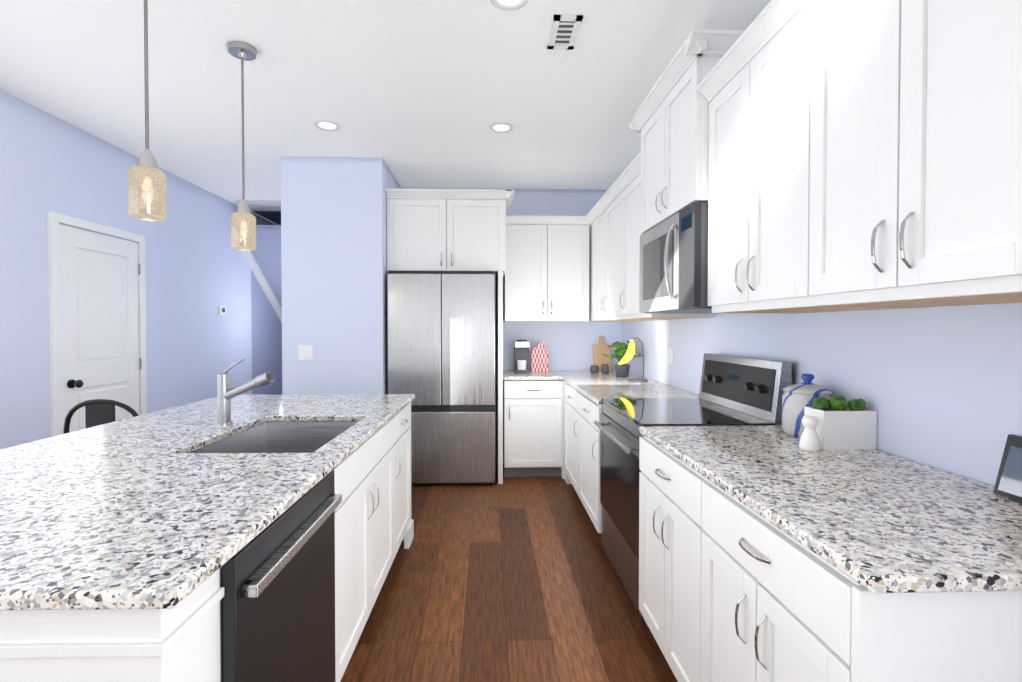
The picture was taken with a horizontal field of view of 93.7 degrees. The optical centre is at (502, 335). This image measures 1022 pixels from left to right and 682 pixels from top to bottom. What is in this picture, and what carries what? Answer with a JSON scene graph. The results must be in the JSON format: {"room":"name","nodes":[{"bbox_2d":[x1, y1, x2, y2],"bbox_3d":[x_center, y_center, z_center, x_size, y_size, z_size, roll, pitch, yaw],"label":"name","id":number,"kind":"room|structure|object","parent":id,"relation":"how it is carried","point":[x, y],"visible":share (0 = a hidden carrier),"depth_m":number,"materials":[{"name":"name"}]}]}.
{"room":"kitchen","nodes":[
{"label":"kitchen","id":0,"kind":"room"},
{"bbox_2d":[0,89,251,448],"bbox_3d":[-2.947,-0.052,1.338,0.112,2.740,8.900,0,1,-2],"label":"wall","id":1,"kind":"structure","parent":0,"point":[197,270],"depth_m":3.60,"materials":[{"name":"blue paint"}]},
{"bbox_2d":[47,211,146,436],"bbox_3d":[-2.925,0.236,3.549,0.091,2.100,0.850,0,1,-2],"label":"door","id":2,"kind":"structure","parent":1,"relation":"attached to","point":[97,312],"depth_m":3.46,"materials":[{"name":"white wood"}]},
{"bbox_2d":[218,306,226,314],"bbox_3d":[-3.006,-0.267,5.135,0.024,0.090,0.120,0,1,-2],"label":"thermostat","id":3,"kind":"object","parent":1,"relation":"attached to","point":[221,310],"visible":0.94,"depth_m":5.11,"materials":[{"name":"white plastic"}]},
{"bbox_2d":[241,212,281,394],"bbox_3d":[-2.539,-0.125,6.377,1.235,2.740,1.850,0,1,-2],"label":"wall","id":4,"kind":"structure","parent":0,"point":[263,259],"depth_m":6.01,"materials":[{"name":"blue paint"}]},
{"bbox_2d":[281,156,400,393],"bbox_3d":[-1.415,-0.096,4.354,0.822,2.740,0.862,0,1,-2],"label":"wall","id":5,"kind":"structure","parent":0,"point":[334,254],"depth_m":3.93,"materials":[{"name":"blue paint"}]},
{"bbox_2d":[298,345,312,359],"bbox_3d":[-1.621,0.141,3.928,0.116,0.120,0.008,0,1,-2],"label":"light switch","id":6,"kind":"object","parent":5,"relation":"attached to","point":[305,352],"visible":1,"depth_m":3.93,"materials":[{"name":"white plastic"}]},
{"bbox_2d":[0,0,770,224],"bbox_3d":[-1.076,-1.473,2.525,4.925,0.092,11.200,0,1,-2],"label":"ceiling","id":7,"kind":"structure","parent":0,"point":[419,93],"depth_m":2.71,"materials":[{"name":"white paint"}]},
{"bbox_2d":[128,0,166,220],"bbox_3d":[-1.284,-0.926,1.726,0.132,1.001,0.132,0,1,-2],"label":"pendant light","id":8,"kind":"object","parent":7,"relation":"hanging from","point":[147,191],"visible":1,"depth_m":1.71,"materials":[{"name":"beige glass"}]},
{"bbox_2d":[227,41,256,250],"bbox_3d":[-1.305,-0.936,2.405,0.132,1.001,0.132,0,1,-2],"label":"pendant light","id":9,"kind":"object","parent":7,"relation":"hanging from","point":[243,227],"visible":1,"depth_m":2.38,"materials":[{"name":"beige glass"}]},
{"bbox_2d":[314,120,339,130],"bbox_3d":[-1.213,-1.445,3.301,0.170,0.008,0.170,0,1,-2],"label":"recessed light","id":10,"kind":"object","parent":7,"relation":"in","point":[327,125],"visible":1,"depth_m":3.30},
{"bbox_2d":[489,122,512,132],"bbox_3d":[-0.013,-1.446,3.338,0.170,0.008,0.170,0,1,-2],"label":"recessed light","id":11,"kind":"object","parent":7,"relation":"in","point":[500,127],"visible":1,"depth_m":3.33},
{"bbox_2d":[490,0,528,10],"bbox_3d":[0.027,-1.427,2.018,0.170,0.008,0.170,0,1,-2],"label":"recessed light","id":12,"kind":"object","parent":7,"relation":"in","point":[509,5],"visible":1,"depth_m":2.06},
{"bbox_2d":[547,15,582,49],"bbox_3d":[0.289,-1.430,2.270,0.130,0.009,0.257,0,1,-2],"label":"ceiling vent","id":13,"kind":"object","parent":7,"relation":"in","point":[564,32],"visible":0.98,"depth_m":2.26,"materials":[{"name":"white metal"}]},
{"bbox_2d":[340,461,677,681],"bbox_3d":[-1.076,1.326,2.566,4.925,0.050,11.200,0,1,-2],"label":"floor","id":14,"kind":"structure","parent":0,"point":[513,579],"depth_m":2.35,"materials":[{"name":"brown wood"}]},
{"bbox_2d":[63,399,138,433],"bbox_3d":[-2.124,0.816,2.716,0.458,0.969,0.458,0,1,-2],"label":"stool","id":15,"kind":"object","parent":14,"relation":"on","point":[99,412],"visible":0.17,"depth_m":2.52,"materials":[{"name":"black metal"}]},
{"bbox_2d":[0,398,414,681],"bbox_3d":[-1.136,0.868,1.923,1.193,0.884,2.270,0,1,-1],"label":"kitchen island","id":16,"kind":"object","parent":14,"relation":"on","point":[373,515],"depth_m":0.93,"materials":[{"name":"white wood"}]},
{"bbox_2d":[0,394,414,613],"bbox_3d":[-1.157,0.410,1.919,1.220,0.030,2.320,0,1,-1],"label":"island countertop","id":17,"kind":"structure","parent":16,"relation":"on","point":[123,516],"depth_m":1.19,"materials":[{"name":"stone"}]},
{"bbox_2d":[212,358,274,425],"bbox_3d":[-1.113,0.246,2.065,0.269,0.295,0.109,0,1,-1],"label":"faucet","id":18,"kind":"object","parent":17,"relation":"on","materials":[{"name":"metal"}]},
{"bbox_2d":[192,418,359,449],"bbox_3d":[-0.898,0.529,1.979,0.528,0.234,0.738,0,1,-1],"label":"sink","id":19,"kind":"object","parent":17,"relation":"in","point":[273,433],"depth_m":2.32,"materials":[{"name":"silver metal"}]},
{"bbox_2d":[220,470,341,681],"bbox_3d":[-0.832,0.883,1.275,0.630,0.872,0.604,0,1,-1],"label":"dishwasher","id":20,"kind":"object","parent":14,"relation":"on","point":[277,603],"visible":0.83,"depth_m":1.21,"materials":[{"name":"black metal"}]},
{"bbox_2d":[387,272,495,484],"bbox_3d":[-0.528,0.364,4.394,0.919,1.820,0.750,0,1,-2],"label":"fridge","id":21,"kind":"object","parent":14,"relation":"on","point":[441,334],"visible":0.88,"depth_m":4.02,"materials":[{"name":"silver metal"}]},
{"bbox_2d":[503,390,554,476],"bbox_3d":[0.269,0.834,4.534,0.535,0.876,0.628,0,1,-2],"label":"base cabinet","id":22,"kind":"object","parent":14,"relation":"on","point":[528,431],"depth_m":4.23,"materials":[{"name":"white wood"}]},
{"bbox_2d":[503,370,698,405],"bbox_3d":[0.628,0.381,3.850,1.232,0.030,2.004,0,1,-2],"label":"countertop","id":23,"kind":"structure","parent":22,"relation":"on","point":[552,387],"depth_m":4.13,"materials":[{"name":"white stone"}]},
{"bbox_2d":[514,340,529,372],"bbox_3d":[0.179,0.198,4.608,0.140,0.315,0.200,0,1,-2],"label":"coffee maker","id":24,"kind":"object","parent":23,"relation":"on","point":[521,356],"visible":1,"depth_m":4.58,"materials":[{"name":"silver metal"}]},
{"bbox_2d":[531,341,547,371],"bbox_3d":[0.357,0.204,4.671,0.160,0.300,0.035,0,1,-2],"label":"block","id":25,"kind":"object","parent":23,"relation":"on","point":[539,357],"visible":1,"depth_m":4.66,"materials":[{"name":"red"}]},
{"bbox_2d":[590,364,608,373],"bbox_3d":[0.914,0.314,4.540,0.165,0.085,0.125,0,1,-2],"label":"jars","id":26,"kind":"object","parent":23,"relation":"on","point":[604,368],"visible":1,"depth_m":4.51},
{"bbox_2d":[593,337,611,370],"bbox_3d":[0.993,0.182,4.809,0.180,0.340,0.067,0,1,-2],"label":"cutting board","id":27,"kind":"object","parent":23,"relation":"on","point":[599,358],"visible":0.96,"depth_m":4.80,"materials":[{"name":"brown wood"}]},
{"bbox_2d":[602,341,642,376],"bbox_3d":[1.035,0.203,4.199,0.339,0.316,0.325,0,1,-2],"label":"potted plant","id":28,"kind":"object","parent":23,"relation":"on","point":[621,370],"visible":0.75,"depth_m":4.13,"materials":[{"name":"green plant"}]},
{"bbox_2d":[618,337,648,381],"bbox_3d":[1.044,0.189,3.834,0.238,0.356,0.160,0,1,-2],"label":"stand","id":29,"kind":"object","parent":23,"relation":"on","point":[628,355],"visible":1,"depth_m":3.81,"materials":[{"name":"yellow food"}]},
{"bbox_2d":[563,406,574,488],"bbox_3d":[0.894,0.845,3.774,0.707,0.876,0.689,0,1,-2],"label":"base cabinet","id":30,"kind":"object","parent":14,"relation":"on","point":[568,411],"depth_m":3.92,"materials":[{"name":"white wood"}]},
{"bbox_2d":[575,402,601,532],"bbox_3d":[0.911,0.854,3.205,0.707,0.876,0.687,0,1,-2],"label":"base cabinet","id":31,"kind":"object","parent":14,"relation":"on","point":[587,435],"depth_m":3.15,"materials":[{"name":"white wood"}]},
{"bbox_2d":[639,434,686,681],"bbox_3d":[0.955,0.875,1.764,0.707,0.876,0.666,0,1,-2],"label":"base cabinet","id":32,"kind":"object","parent":14,"relation":"on","point":[662,478],"depth_m":1.78,"materials":[{"name":"white wood"}]},
{"bbox_2d":[594,353,791,628],"bbox_3d":[0.911,0.707,2.477,0.749,1.190,0.760,0,1,-2],"label":"range","id":33,"kind":"object","parent":14,"relation":"on","point":[740,391],"visible":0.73,"depth_m":2.37,"materials":[{"name":"silver metal"}]},
{"bbox_2d":[687,466,1021,681],"bbox_3d":[0.972,0.883,1.205,0.707,0.876,0.690,0,1,-2],"label":"base cabinet","id":34,"kind":"object","parent":14,"relation":"on","point":[771,553],"depth_m":1.00,"materials":[{"name":"white wood"}]},
{"bbox_2d":[639,426,1021,597],"bbox_3d":[0.963,0.416,1.457,0.709,0.030,1.266,0,1,-2],"label":"countertop","id":35,"kind":"structure","parent":34,"relation":"on","point":[900,527],"depth_m":1.13,"materials":[{"name":"stone"}]},
{"bbox_2d":[782,373,833,437],"bbox_3d":[1.200,0.272,1.889,0.176,0.245,0.176,0,1,-2],"label":"crock","id":36,"kind":"object","parent":35,"relation":"on","point":[796,398],"visible":0.71,"depth_m":1.85,"materials":[{"name":"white ceramic"}]},
{"bbox_2d":[799,416,820,450],"bbox_3d":[1.074,0.339,1.676,0.066,0.118,0.066,0,1,-2],"label":"salt shaker","id":37,"kind":"object","parent":35,"relation":"on","point":[809,439],"visible":1,"depth_m":1.66,"materials":[{"name":"white ceramic"}]},
{"bbox_2d":[804,396,876,448],"bbox_3d":[1.213,0.308,1.727,0.188,0.179,0.105,0,1,-2],"label":"planter","id":38,"kind":"object","parent":35,"relation":"on","point":[843,425],"visible":1,"depth_m":1.68,"materials":[{"name":"white ceramic"}]},
{"bbox_2d":[993,434,1021,503],"bbox_3d":[1.283,0.331,1.122,0.068,0.150,0.220,0,1,-2],"label":"tablet","id":39,"kind":"object","parent":35,"relation":"on","point":[1008,483],"visible":1,"depth_m":1.21,"materials":[{"name":"black plastic"}]},
{"bbox_2d":[401,188,622,460],"bbox_3d":[-0.262,-0.103,4.871,3.155,2.740,0.100,0,1,-2],"label":"wall","id":40,"kind":"structure","parent":0,"point":[568,345],"depth_m":4.84,"materials":[{"name":"blue paint"}]},
{"bbox_2d":[385,189,513,483],"bbox_3d":[-0.458,0.016,4.439,1.088,2.515,0.749,0,1,-2],"label":"cabinet","id":41,"kind":"object","parent":40,"relation":"attached to","point":[446,230],"visible":1,"depth_m":4.11,"materials":[{"name":"white wood"}]},
{"bbox_2d":[504,216,591,321],"bbox_3d":[0.410,-0.623,4.657,0.796,0.974,0.348,0,1,-2],"label":"upper cabinet","id":42,"kind":"object","parent":40,"relation":"attached to","point":[548,275],"depth_m":4.49,"materials":[{"name":"white wood"}]},
{"bbox_2d":[623,303,1021,485],"bbox_3d":[1.384,-0.047,0.994,0.100,2.740,7.950,0,1,-2],"label":"wall","id":43,"kind":"structure","parent":0,"point":[939,387],"depth_m":1.57,"materials":[{"name":"blue paint"}]},
{"bbox_2d":[592,188,652,321],"bbox_3d":[1.038,-0.611,3.862,0.412,0.974,1.039,0,1,-2],"label":"upper cabinet","id":44,"kind":"object","parent":43,"relation":"attached to","point":[604,214],"depth_m":3.92,"materials":[{"name":"white wood"}]},
{"bbox_2d":[616,164,715,319],"bbox_3d":[1.060,-0.601,3.154,0.412,0.974,0.616,0,1,-2],"label":"upper cabinet","id":45,"kind":"object","parent":43,"relation":"attached to","point":[627,242],"depth_m":3.26,"materials":[{"name":"white wood"}]},
{"bbox_2d":[669,348,672,363],"bbox_3d":[1.253,0.156,3.570,0.006,0.116,0.070,0,1,-2],"label":"electrical outlet plate","id":46,"kind":"object","parent":43,"relation":"attached to","point":[670,356],"visible":1,"depth_m":3.58,"materials":[{"name":"white plastic"}]},
{"bbox_2d":[636,36,743,235],"bbox_3d":[1.055,-0.935,2.457,0.463,0.685,0.764,0,1,-2],"label":"upper cabinet","id":47,"kind":"object","parent":43,"relation":"attached to","point":[672,161],"depth_m":2.28,"materials":[{"name":"white wood"}]},
{"bbox_2d":[639,202,714,313],"bbox_3d":[1.026,-0.354,2.465,0.519,0.459,0.756,0,1,-2],"label":"microwave","id":48,"kind":"object","parent":47,"relation":"attached to","point":[673,263],"visible":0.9,"depth_m":2.28,"materials":[{"name":"silver metal"}]},
{"bbox_2d":[704,0,818,315],"bbox_3d":[1.103,-0.580,1.721,0.412,0.974,0.715,0,1,-2],"label":"upper cabinet","id":49,"kind":"object","parent":43,"relation":"attached to","point":[746,190],"depth_m":1.73,"materials":[{"name":"white wood"}]},
{"bbox_2d":[788,0,1021,311],"bbox_3d":[1.122,-0.571,1.114,0.412,0.974,0.739,0,1,-2],"label":"upper cabinet","id":50,"kind":"object","parent":43,"relation":"attached to","point":[818,156],"depth_m":1.13,"materials":[{"name":"white wood"}]},
{"bbox_2d":[996,0,1021,299],"bbox_3d":[1.140,-0.562,0.524,0.412,0.974,0.680,0,1,-2],"label":"upper cabinet","id":51,"kind":"object","parent":43,"relation":"attached to","point":[1011,34],"depth_m":0.88,"materials":[{"name":"white wood"}]}
]}

